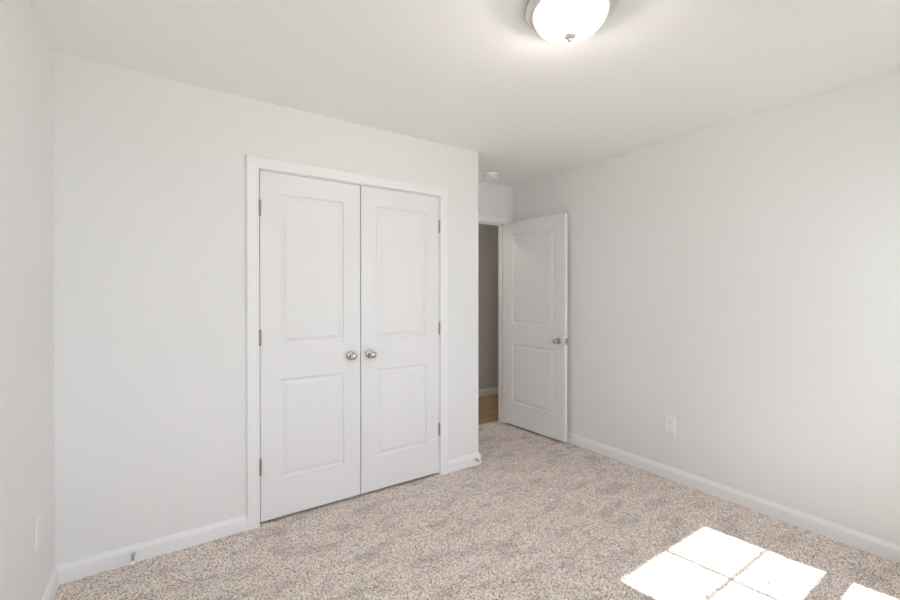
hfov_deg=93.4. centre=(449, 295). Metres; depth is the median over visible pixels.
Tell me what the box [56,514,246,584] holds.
baseboard
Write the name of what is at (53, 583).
baseboard
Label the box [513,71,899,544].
wall
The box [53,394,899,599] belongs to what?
floor
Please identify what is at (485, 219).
door frame
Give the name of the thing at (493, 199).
wall
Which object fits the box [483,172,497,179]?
smoke detector
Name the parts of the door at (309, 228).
raised panel, raised panel, knob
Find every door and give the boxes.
[259,170,359,521]
[360,186,439,493]
[504,213,567,441]
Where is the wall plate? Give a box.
[35,515,40,552]
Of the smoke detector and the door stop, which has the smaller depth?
the door stop
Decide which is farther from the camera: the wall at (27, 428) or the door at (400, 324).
the door at (400, 324)
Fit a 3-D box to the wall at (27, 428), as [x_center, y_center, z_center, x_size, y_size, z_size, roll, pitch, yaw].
[-1.189,0.120,0.919,0.115,2.460,3.955,0,0,-34]
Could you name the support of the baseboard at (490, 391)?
attached to the wall at (487, 234)
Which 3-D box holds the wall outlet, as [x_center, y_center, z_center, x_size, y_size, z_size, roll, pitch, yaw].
[1.586,0.931,3.054,0.009,0.118,0.072,0,0,-34]
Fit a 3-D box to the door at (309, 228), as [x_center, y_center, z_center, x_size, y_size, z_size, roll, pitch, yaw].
[-0.834,0.291,2.594,0.616,2.028,0.105,0,0,-34]
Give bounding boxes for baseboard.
[42,565,58,599]
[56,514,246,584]
[448,452,480,472]
[478,387,497,396]
[567,432,899,563]
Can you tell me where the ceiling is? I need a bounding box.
[29,0,899,186]
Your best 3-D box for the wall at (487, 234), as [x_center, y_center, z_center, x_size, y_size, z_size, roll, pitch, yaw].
[-0.192,0.094,5.175,3.330,2.460,0.115,0,0,-34]
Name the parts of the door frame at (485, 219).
head casing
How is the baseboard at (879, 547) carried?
attached to the wall at (737, 282)
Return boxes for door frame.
[246,154,447,530]
[478,214,511,422]
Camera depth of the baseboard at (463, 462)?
3.24 m
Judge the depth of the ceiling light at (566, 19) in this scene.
1.66 m
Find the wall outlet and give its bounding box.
[665,416,675,434]
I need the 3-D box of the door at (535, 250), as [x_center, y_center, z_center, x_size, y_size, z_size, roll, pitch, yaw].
[0.790,0.279,4.051,0.158,2.028,0.784,0,0,-37]
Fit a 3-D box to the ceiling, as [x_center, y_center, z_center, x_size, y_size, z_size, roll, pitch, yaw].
[0.528,-1.181,2.676,4.940,0.120,5.045,0,0,-34]
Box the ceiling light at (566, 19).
[526,0,616,42]
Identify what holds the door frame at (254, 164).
attached to the wall at (149, 171)
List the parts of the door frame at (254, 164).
casing, head casing, casing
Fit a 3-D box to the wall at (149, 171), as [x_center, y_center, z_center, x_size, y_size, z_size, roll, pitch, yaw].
[-0.830,0.109,2.686,2.467,2.460,0.115,0,0,-34]
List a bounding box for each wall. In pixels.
[0,0,54,599]
[52,52,477,564]
[478,181,512,221]
[478,224,497,389]
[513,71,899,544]
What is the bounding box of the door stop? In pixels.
[130,552,135,564]
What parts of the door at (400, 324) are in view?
knob, raised panel, raised panel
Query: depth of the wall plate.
1.67 m

